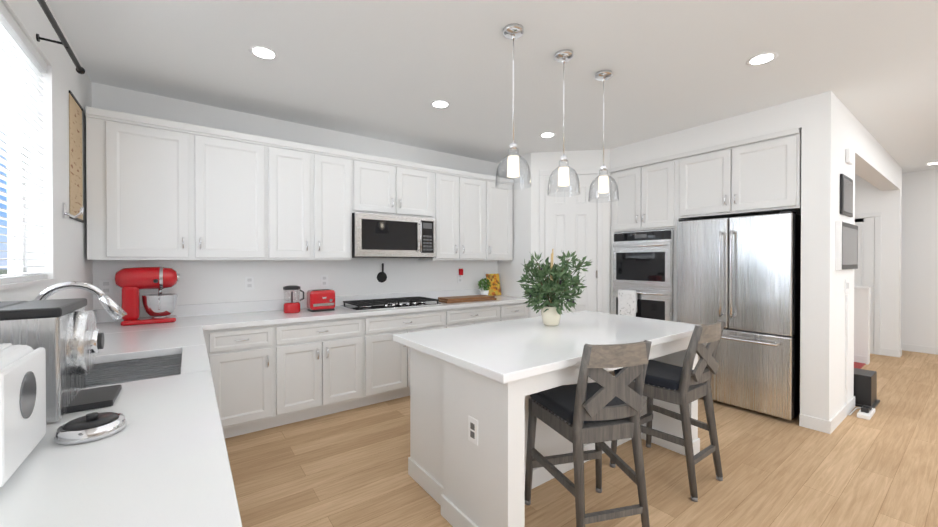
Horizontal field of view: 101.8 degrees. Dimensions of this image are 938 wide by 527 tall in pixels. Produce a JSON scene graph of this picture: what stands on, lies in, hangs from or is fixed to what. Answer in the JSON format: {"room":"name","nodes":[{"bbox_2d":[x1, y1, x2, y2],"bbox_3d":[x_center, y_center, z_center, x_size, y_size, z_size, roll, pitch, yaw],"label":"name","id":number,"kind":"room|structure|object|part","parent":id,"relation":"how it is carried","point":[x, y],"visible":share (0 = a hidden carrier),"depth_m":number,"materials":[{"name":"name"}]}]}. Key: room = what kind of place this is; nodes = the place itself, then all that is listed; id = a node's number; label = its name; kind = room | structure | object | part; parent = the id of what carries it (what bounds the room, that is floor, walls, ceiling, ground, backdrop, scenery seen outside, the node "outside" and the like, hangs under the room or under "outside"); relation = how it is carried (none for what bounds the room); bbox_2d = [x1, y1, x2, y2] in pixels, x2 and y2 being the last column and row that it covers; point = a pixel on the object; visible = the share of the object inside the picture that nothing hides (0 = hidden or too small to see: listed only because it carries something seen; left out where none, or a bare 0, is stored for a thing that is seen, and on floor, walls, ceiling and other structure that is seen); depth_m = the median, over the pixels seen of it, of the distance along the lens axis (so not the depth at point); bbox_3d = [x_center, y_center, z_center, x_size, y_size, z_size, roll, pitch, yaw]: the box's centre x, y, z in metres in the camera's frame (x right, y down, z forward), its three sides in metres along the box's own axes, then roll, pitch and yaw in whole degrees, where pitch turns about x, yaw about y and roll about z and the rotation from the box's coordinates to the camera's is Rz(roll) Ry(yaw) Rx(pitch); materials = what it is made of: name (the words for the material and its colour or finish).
{"room":"kitchen","nodes":[
{"label":"kitchen","id":0,"kind":"room"},
{"bbox_2d":[0,0,92,310],"bbox_3d":[-0.785,0.011,-0.062,0.160,2.740,7.560,0,0,-36],"label":"wall","id":1,"kind":"structure","parent":0,"point":[64,249],"depth_m":2.09,"materials":[{"name":"white paint"}]},
{"bbox_2d":[0,129,55,289],"bbox_3d":[-1.896,-0.478,1.464,0.162,1.160,1.360,0,0,-36],"label":"window","id":2,"kind":"structure","parent":1,"relation":"in","point":[18,255],"depth_m":1.94,"materials":[{"name":"white"}]},
{"bbox_2d":[0,0,46,283],"bbox_3d":[-1.877,-0.487,1.478,0.060,1.138,1.340,0,0,-36],"label":"window blinds","id":3,"kind":"object","parent":2,"relation":"attached to","point":[23,65],"visible":1,"depth_m":1.76,"materials":[{"name":"white plastic"}]},
{"bbox_2d":[36,0,84,73],"bbox_3d":[-1.641,-1.089,1.331,0.119,0.043,2.030,0,0,-36],"label":"curtain rod","id":4,"kind":"object","parent":1,"relation":"attached to","point":[58,31],"visible":0.98,"depth_m":1.85,"materials":[{"name":"grey metal"}]},
{"bbox_2d":[62,202,83,218],"bbox_3d":[-2.329,-0.308,2.245,0.086,0.090,0.040,0,0,-36],"label":"hook","id":5,"kind":"object","parent":1,"relation":"attached to","point":[64,213],"visible":0.96,"depth_m":2.23,"materials":[{"name":"silver metal"}]},
{"bbox_2d":[69,90,83,222],"bbox_3d":[-2.547,-0.670,2.474,0.008,0.780,0.350,0,0,-36],"label":"poster","id":6,"kind":"object","parent":1,"relation":"attached to","point":[75,157],"visible":0.88,"depth_m":2.45,"materials":[{"name":"brown paper"}]},
{"bbox_2d":[92,82,497,309],"bbox_3d":[-0.657,-0.018,4.625,5.600,2.740,0.160,0,0,-36],"label":"wall","id":7,"kind":"structure","parent":0,"point":[209,281],"depth_m":3.68,"materials":[{"name":"white paint"}]},
{"bbox_2d":[99,279,112,294],"bbox_3d":[-2.802,0.182,2.943,0.075,0.120,0.008,0,0,-36],"label":"electrical outlet plate","id":8,"kind":"object","parent":7,"relation":"attached to","point":[105,286],"depth_m":2.94,"materials":[{"name":"white plastic"}]},
{"bbox_2d":[86,106,269,259],"bbox_3d":[-2.295,-0.559,3.098,1.115,1.060,0.347,0,0,-36],"label":"upper cabinet","id":9,"kind":"object","parent":7,"relation":"attached to","point":[160,189],"depth_m":2.91,"materials":[{"name":"white wood"}]},
{"bbox_2d":[245,276,253,289],"bbox_3d":[-2.024,0.178,3.515,0.075,0.120,0.008,0,0,-36],"label":"electrical outlet plate","id":10,"kind":"object","parent":7,"relation":"attached to","point":[249,280],"depth_m":3.51,"materials":[{"name":"white plastic"}]},
{"bbox_2d":[270,138,353,259],"bbox_3d":[-1.544,-0.562,3.650,0.750,1.060,0.347,0,0,-36],"label":"upper cabinet","id":11,"kind":"object","parent":7,"relation":"attached to","point":[312,186],"depth_m":3.52,"materials":[{"name":"white wood"}]},
{"bbox_2d":[320,275,327,286],"bbox_3d":[-1.485,0.176,3.911,0.075,0.120,0.008,0,0,-36],"label":"electrical outlet plate","id":12,"kind":"object","parent":7,"relation":"attached to","point":[324,278],"depth_m":3.91,"materials":[{"name":"white plastic"}]},
{"bbox_2d":[377,263,386,282],"bbox_3d":[-0.976,0.110,4.283,0.136,0.223,0.046,0,0,-36],"label":"pan","id":13,"kind":"object","parent":7,"relation":"hanging from","point":[381,276],"visible":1,"depth_m":4.28,"materials":[{"name":"grey metal"}]},
{"bbox_2d":[354,152,433,217],"bbox_3d":[-0.872,-0.800,4.143,0.920,0.590,0.347,0,0,-36],"label":"upper cabinet","id":14,"kind":"object","parent":7,"relation":"attached to","point":[382,185],"depth_m":3.98,"materials":[{"name":"white wood"}]},
{"bbox_2d":[352,212,435,257],"bbox_3d":[-0.836,-0.281,4.098,0.906,0.439,0.455,0,0,-36],"label":"over-the-range microwave","id":15,"kind":"object","parent":14,"relation":"attached to","point":[383,236],"visible":1,"depth_m":3.92,"materials":[{"name":"silver metal"}]},
{"bbox_2d":[419,166,461,259],"bbox_3d":[-0.360,-0.568,4.521,0.350,1.060,0.347,0,0,-36],"label":"upper cabinet","id":16,"kind":"object","parent":7,"relation":"attached to","point":[447,182],"depth_m":4.40,"materials":[{"name":"white wood"}]},
{"bbox_2d":[458,269,462,282],"bbox_3d":[-0.104,0.157,4.905,0.075,0.185,0.044,0,0,-36],"label":"electrical outlet plate","id":17,"kind":"object","parent":7,"relation":"attached to","point":[460,274],"depth_m":4.90,"materials":[{"name":"white plastic"}]},
{"bbox_2d":[462,171,485,259],"bbox_3d":[-0.056,-0.569,4.745,0.405,1.060,0.347,0,0,-36],"label":"upper cabinet","id":18,"kind":"object","parent":7,"relation":"attached to","point":[473,184],"depth_m":4.62,"materials":[{"name":"white wood"}]},
{"bbox_2d":[486,175,513,259],"bbox_3d":[0.297,-0.571,5.004,0.470,1.060,0.347,0,0,-36],"label":"upper cabinet","id":19,"kind":"object","parent":7,"relation":"attached to","point":[499,201],"depth_m":4.87,"materials":[{"name":"white wood"}]},
{"bbox_2d":[47,0,937,172],"bbox_3d":[3.024,-1.417,2.817,10.000,0.080,7.700,0,0,-36],"label":"ceiling","id":20,"kind":"structure","parent":0,"point":[388,70],"depth_m":2.62,"materials":[{"name":"white paint"}]},
{"bbox_2d":[248,46,278,59],"bbox_3d":[-1.339,-1.372,2.488,0.175,0.003,0.175,0,0,9],"label":"recessed light","id":21,"kind":"object","parent":20,"relation":"in","point":[263,52],"depth_m":2.48,"materials":[{"name":"white plastic"}]},
{"bbox_2d":[430,100,449,108],"bbox_3d":[-0.249,-1.378,3.302,0.175,0.003,0.175,0,0,9],"label":"recessed light","id":22,"kind":"object","parent":20,"relation":"in","point":[440,104],"depth_m":3.30,"materials":[{"name":"white plastic"}]},
{"bbox_2d":[495,23,530,188],"bbox_3d":[0.261,-0.913,2.240,0.210,0.920,0.210,0,0,-36],"label":"pendant light","id":23,"kind":"object","parent":20,"relation":"hanging from","point":[513,31],"visible":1,"depth_m":2.22,"materials":[{"name":"clear glass"}]},
{"bbox_2d":[539,132,555,137],"bbox_3d":[0.846,-1.383,4.108,0.175,0.003,0.175,0,0,9],"label":"recessed light","id":24,"kind":"object","parent":20,"relation":"in","point":[548,134],"depth_m":4.11,"materials":[{"name":"white plastic"}]},
{"bbox_2d":[547,49,579,196],"bbox_3d":[0.623,-0.915,2.507,0.210,0.920,0.210,0,0,-36],"label":"pendant light","id":25,"kind":"object","parent":20,"relation":"hanging from","point":[563,56],"visible":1,"depth_m":2.49,"materials":[{"name":"clear glass"}]},
{"bbox_2d":[588,70,618,202],"bbox_3d":[0.978,-0.917,2.768,0.210,0.920,0.210,0,0,-36],"label":"pendant light","id":26,"kind":"object","parent":20,"relation":"hanging from","point":[603,76],"visible":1,"depth_m":2.75,"materials":[{"name":"clear glass"}]},
{"bbox_2d":[746,52,778,65],"bbox_3d":[1.970,-1.373,2.563,0.175,0.003,0.175,0,0,9],"label":"recessed light","id":27,"kind":"object","parent":20,"relation":"in","point":[763,58],"depth_m":2.56,"materials":[{"name":"white plastic"}]},
{"bbox_2d":[498,149,610,317],"bbox_3d":[1.410,-0.022,5.232,1.550,2.740,1.310,0,0,-36],"label":"wall","id":28,"kind":"structure","parent":0,"point":[544,224],"depth_m":4.71,"materials":[{"name":"white paint"}]},
{"bbox_3d":[1.253,0.096,4.702,0.548,2.510,0.548,0,0,-36],"label":"pantry door","id":29,"kind":"part","parent":28,"relation":"part of","materials":[{"name":"white wood"}]},
{"bbox_2d":[225,350,937,526],"bbox_3d":[3.024,1.393,2.835,10.000,0.060,7.700,0,0,-36],"label":"floor","id":30,"kind":"structure","parent":0,"point":[349,468],"depth_m":2.47,"materials":[{"name":"brown wood"}]},
{"bbox_2d":[100,330,211,372],"bbox_3d":[-2.394,0.929,2.868,0.707,0.868,0.618,0,0,-36],"label":"base cabinet","id":31,"kind":"object","parent":30,"relation":"on","point":[207,334],"depth_m":2.83,"materials":[{"name":"white wood"}]},
{"bbox_2d":[0,309,242,526],"bbox_3d":[-1.417,0.543,1.500,0.662,0.364,2.670,0,0,-36],"label":"countertop","id":32,"kind":"structure","parent":31,"relation":"on","point":[161,459],"depth_m":0.92,"materials":[{"name":"white stone"}]},
{"bbox_2d":[0,343,45,486],"bbox_3d":[-1.109,0.330,0.794,0.260,0.270,0.320,0,0,-36],"label":"toaster","id":33,"kind":"object","parent":32,"relation":"on","point":[22,401],"visible":1,"depth_m":0.84,"materials":[{"name":"white plastic"}]},
{"bbox_2d":[0,298,121,423],"bbox_3d":[-1.354,0.295,1.207,0.355,0.335,0.363,0,0,-36],"label":"coffee machine","id":34,"kind":"object","parent":32,"relation":"on","point":[67,335],"visible":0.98,"depth_m":1.16,"materials":[{"name":"silver plastic"}]},
{"bbox_2d":[34,281,126,320],"bbox_3d":[-1.658,0.267,1.613,0.312,0.384,0.113,0,0,-36],"label":"faucet","id":35,"kind":"object","parent":32,"relation":"on","point":[113,309],"visible":0.48,"depth_m":1.65,"materials":[{"name":"silver metal"}]},
{"bbox_2d":[54,412,126,444],"bbox_3d":[-1.029,0.437,1.040,0.142,0.053,0.142,0,0,-36],"label":"lid","id":36,"kind":"object","parent":32,"relation":"on","point":[91,427],"visible":1,"depth_m":1.01,"materials":[{"name":"silver metal"}]},
{"bbox_2d":[92,289,528,329],"bbox_3d":[-1.042,0.416,3.841,4.042,0.140,0.646,0,0,-36],"label":"countertop","id":37,"kind":"structure","parent":31,"relation":"on","point":[228,315],"depth_m":3.49,"materials":[{"name":"white stone"}]},
{"bbox_2d":[115,267,179,325],"bbox_3d":[-2.436,0.238,2.893,0.380,0.427,0.266,0,0,-36],"label":"stand mixer","id":38,"kind":"object","parent":37,"relation":"on","point":[159,307],"visible":1,"depth_m":2.85,"materials":[{"name":"red metal"}]},
{"bbox_2d":[283,285,303,312],"bbox_3d":[-1.610,0.325,3.504,0.179,0.245,0.144,0,0,-36],"label":"blender","id":39,"kind":"object","parent":37,"relation":"on","point":[291,307],"visible":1,"depth_m":3.45,"materials":[{"name":"red plastic"}]},
{"bbox_2d":[307,289,334,311],"bbox_3d":[-1.404,0.348,3.625,0.230,0.197,0.210,0,0,-36],"label":"toaster","id":40,"kind":"object","parent":37,"relation":"on","point":[318,300],"visible":1,"depth_m":3.56,"materials":[{"name":"red metal"}]},
{"bbox_2d":[339,296,442,311],"bbox_3d":[-0.811,0.416,4.018,0.950,0.057,0.500,0,0,-36],"label":"cooktop","id":41,"kind":"object","parent":37,"relation":"in","point":[380,304],"visible":1,"depth_m":3.91,"materials":[{"name":"silver metal"}]},
{"bbox_2d":[438,295,496,302],"bbox_3d":[-0.029,0.417,4.517,0.680,0.048,0.280,0,0,-32],"label":"cutting boards","id":42,"kind":"object","parent":37,"relation":"on","point":[461,299],"visible":0.92,"depth_m":4.41,"materials":[{"name":"brown wood"}]},
{"bbox_2d":[478,278,490,294],"bbox_3d":[0.198,0.312,4.947,0.184,0.253,0.190,0,0,-36],"label":"herb plant","id":43,"kind":"object","parent":37,"relation":"on","point":[485,291],"visible":0.85,"depth_m":4.92,"materials":[{"name":"green plant"}]},
{"bbox_2d":[485,274,500,295],"bbox_3d":[0.329,0.287,5.160,0.220,0.296,0.078,0,0,-36],"label":"cookbook","id":44,"kind":"object","parent":37,"relation":"on","point":[494,288],"visible":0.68,"depth_m":5.15,"materials":[{"name":"yellow paper"}]},
{"bbox_2d":[212,324,275,438],"bbox_3d":[-1.934,0.927,3.206,0.435,0.868,0.618,0,0,-36],"label":"base cabinet","id":45,"kind":"object","parent":30,"relation":"on","point":[268,376],"depth_m":2.98,"materials":[{"name":"white wood"}]},
{"bbox_2d":[276,316,367,426],"bbox_3d":[-1.456,0.924,3.557,0.750,0.868,0.618,0,0,-36],"label":"base cabinet","id":46,"kind":"object","parent":30,"relation":"on","point":[322,365],"depth_m":3.31,"materials":[{"name":"white wood"}]},
{"bbox_2d":[368,309,447,404],"bbox_3d":[-0.794,0.921,4.044,0.895,0.868,0.618,0,0,-36],"label":"base cabinet","id":47,"kind":"object","parent":30,"relation":"on","point":[388,359],"depth_m":3.71,"materials":[{"name":"white wood"}]},
{"bbox_2d":[448,304,503,327],"bbox_3d":[-0.123,0.918,4.538,0.770,0.868,0.618,0,0,-36],"label":"base cabinet","id":48,"kind":"object","parent":30,"relation":"on","point":[457,317],"depth_m":4.30,"materials":[{"name":"white wood"}]},
{"bbox_2d":[504,302,527,320],"bbox_3d":[0.382,0.916,4.909,0.485,0.868,0.618,0,0,-36],"label":"base cabinet","id":49,"kind":"object","parent":30,"relation":"on","point":[512,311],"depth_m":4.67,"materials":[{"name":"white wood"}]},
{"bbox_2d":[400,339,699,526],"bbox_3d":[0.613,0.928,2.591,1.854,0.874,1.012,0,0,-36],"label":"kitchen island","id":50,"kind":"object","parent":30,"relation":"on","point":[474,387],"depth_m":1.96,"materials":[{"name":"white painted wood"},{"name":"white quartz"}]},
{"bbox_2d":[393,311,699,382],"bbox_3d":[0.622,0.469,2.577,1.970,0.040,1.060,0,0,-36],"label":"island countertop","id":51,"kind":"structure","parent":50,"relation":"on","point":[508,351],"depth_m":2.26,"materials":[{"name":"white stone"}]},
{"bbox_2d":[516,249,591,325],"bbox_3d":[0.607,0.168,2.792,0.507,0.559,0.597,0,0,-36],"label":"plant","id":52,"kind":"object","parent":51,"relation":"on","point":[556,288],"visible":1,"depth_m":2.71,"materials":[{"name":"leaf"},{"name":"cream ceramic"},{"name":"wood"}]},
{"bbox_2d":[525,340,651,526],"bbox_3d":[0.633,0.862,2.009,0.596,1.010,0.651,0,0,-36],"label":"stool","id":53,"kind":"object","parent":30,"relation":"on","point":[607,406],"visible":0.98,"depth_m":1.80,"materials":[{"name":"grey wood"}]},
{"bbox_2d":[611,228,676,321],"bbox_3d":[2.163,0.272,4.482,0.588,1.280,0.697,0,0,-36],"label":"double oven","id":54,"kind":"object","parent":30,"relation":"on","point":[643,260],"depth_m":4.26,"materials":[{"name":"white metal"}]},
{"bbox_2d":[618,289,636,316],"bbox_3d":[1.820,0.498,4.377,0.032,0.390,0.220,0,0,-36],"label":"towel","id":55,"kind":"object","parent":54,"relation":"hanging from","point":[627,298],"depth_m":4.36,"materials":[{"name":"white fabric"}]},
{"bbox_2d":[610,320,724,501],"bbox_3d":[1.303,0.859,2.489,0.500,1.010,0.553,0,0,-36],"label":"stool","id":56,"kind":"object","parent":30,"relation":"on","point":[684,386],"visible":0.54,"depth_m":2.33,"materials":[{"name":"grey wood"}]},
{"bbox_2d":[677,211,800,419],"bbox_3d":[2.692,0.454,3.772,0.798,1.804,0.943,0,0,-36],"label":"refrigerator","id":57,"kind":"object","parent":30,"relation":"on","point":[740,277],"visible":0.65,"depth_m":3.44,"materials":[{"name":"silver metal"}]},
{"bbox_2d":[854,362,864,368],"bbox_3d":[4.769,1.341,5.248,0.670,0.012,0.880,0,0,-36],"label":"rug","id":58,"kind":"object","parent":30,"relation":"on","point":[858,365],"visible":0.21,"depth_m":5.00,"materials":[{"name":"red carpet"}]},
{"bbox_2d":[848,405,874,419],"bbox_3d":[3.560,1.321,3.449,0.377,0.074,0.135,0,0,-36],"label":"power strip","id":59,"kind":"object","parent":30,"relation":"on","point":[866,412],"visible":1,"depth_m":3.37,"materials":[{"name":"white plastic"}]},
{"bbox_2d":[854,368,879,407],"bbox_3d":[3.810,1.207,3.741,0.340,0.299,0.270,0,0,-36],"label":"box","id":60,"kind":"object","parent":30,"relation":"on","point":[865,387],"visible":0.46,"depth_m":3.62,"materials":[{"name":"black plastic"}]},
{"bbox_2d":[610,98,801,168],"bbox_3d":[2.601,-0.016,4.178,0.880,2.740,1.800,0,0,-36],"label":"wall","id":61,"kind":"structure","parent":0,"point":[777,118],"depth_m":3.71,"materials":[{"name":"white paint"}]},
{"bbox_2d":[609,154,678,231],"bbox_3d":[2.219,-0.763,4.518,0.677,0.770,0.786,0,0,-36],"label":"upper cabinet","id":62,"kind":"object","parent":61,"relation":"attached to","point":[656,202],"depth_m":4.27,"materials":[{"name":"white wood"}]},
{"bbox_2d":[677,128,800,219],"bbox_3d":[2.748,-0.808,3.800,0.675,0.670,0.996,0,0,-36],"label":"upper cabinet","id":63,"kind":"object","parent":61,"relation":"attached to","point":[759,175],"depth_m":3.54,"materials":[{"name":"white wood"}]},
{"bbox_2d":[800,91,899,420],"bbox_3d":[4.476,-0.017,4.329,4.080,2.740,0.180,0,0,-36],"label":"wall","id":64,"kind":"structure","parent":0,"point":[833,129],"depth_m":3.15,"materials":[{"name":"white paint"}]},
{"bbox_2d":[826,396,854,433],"bbox_3d":[3.268,1.310,3.329,0.962,0.100,0.012,0,0,-36],"label":"baseboard","id":65,"kind":"structure","parent":64,"relation":"attached to","point":[832,423],"depth_m":3.25,"materials":[{"name":"white wood"}]},
{"bbox_2d":[835,174,857,269],"bbox_3d":[3.332,-0.353,3.351,0.720,0.815,0.034,0,0,-36],"label":"picture frames","id":66,"kind":"object","parent":64,"relation":"attached to","point":[846,248],"visible":1,"depth_m":3.27,"materials":[{"name":"black plastic"}]},
{"bbox_2d":[846,148,853,164],"bbox_3d":[3.321,-0.933,3.341,0.289,0.145,0.030,0,0,-36],"label":"light switch","id":67,"kind":"object","parent":64,"relation":"attached to","point":[849,156],"depth_m":3.35,"materials":[{"name":"white plastic"}]},
{"bbox_2d":[854,286,870,363],"bbox_3d":[5.030,0.830,5.607,0.160,1.030,1.205,0,0,-36],"label":"wall","id":68,"kind":"structure","parent":0,"point":[861,321],"depth_m":5.14,"materials":[{"name":"white paint"}]},
{"bbox_2d":[854,355,867,363],"bbox_3d":[4.975,1.296,5.573,0.012,0.100,1.200,0,0,-36],"label":"baseboard","id":69,"kind":"structure","parent":68,"relation":"attached to","point":[861,359],"depth_m":5.14,"materials":[{"name":"white wood"}]},
{"bbox_2d":[854,167,901,354],"bbox_3d":[5.575,-0.030,6.384,0.274,2.740,2.190,0,0,-36],"label":"wall","id":70,"kind":"structure","parent":0,"point":[878,217],"depth_m":5.61,"materials":[{"name":"white paint"}]},
{"bbox_3d":[5.741,0.293,5.993,0.076,2.100,1.000,0,0,-36],"label":"hall door","id":71,"kind":"part","parent":70,"relation":"part of","materials":[{"name":"white"}]},
{"bbox_2d":[873,347,900,356],"bbox_3d":[5.523,1.291,6.347,0.012,0.100,2.202,0,0,-36],"label":"baseboard","id":72,"kind":"structure","parent":70,"relation":"attached to","point":[887,352],"depth_m":5.53,"materials":[{"name":"white wood"}]},
{"bbox_2d":[901,169,937,347],"bbox_3d":[6.955,-0.025,5.718,0.160,2.740,7.700,0,0,-36],"label":"wall","id":73,"kind":"structure","parent":0,"point":[919,280],"depth_m":5.76,"materials":[{"name":"white paint"}]},
{"bbox_2d":[901,344,937,354],"bbox_3d":[7.005,1.296,5.514,0.012,0.100,7.300,0,0,-36],"label":"baseboard","id":74,"kind":"structure","parent":73,"relation":"attached to","point":[906,347],"depth_m":5.76,"materials":[{"name":"white wood"}]},
{"label":"outside","id":75,"kind":"structure","parent":0,"visible":0},
{"bbox_2d":[0,269,7,274],"bbox_3d":[-161.755,5.088,-119.016,399.500,0.100,600.000,0,0,-36],"label":"ground","id":76,"kind":"structure","parent":75,"point":[3,271],"depth_m":156.53,"materials":[{"name":"grey"}]}
]}

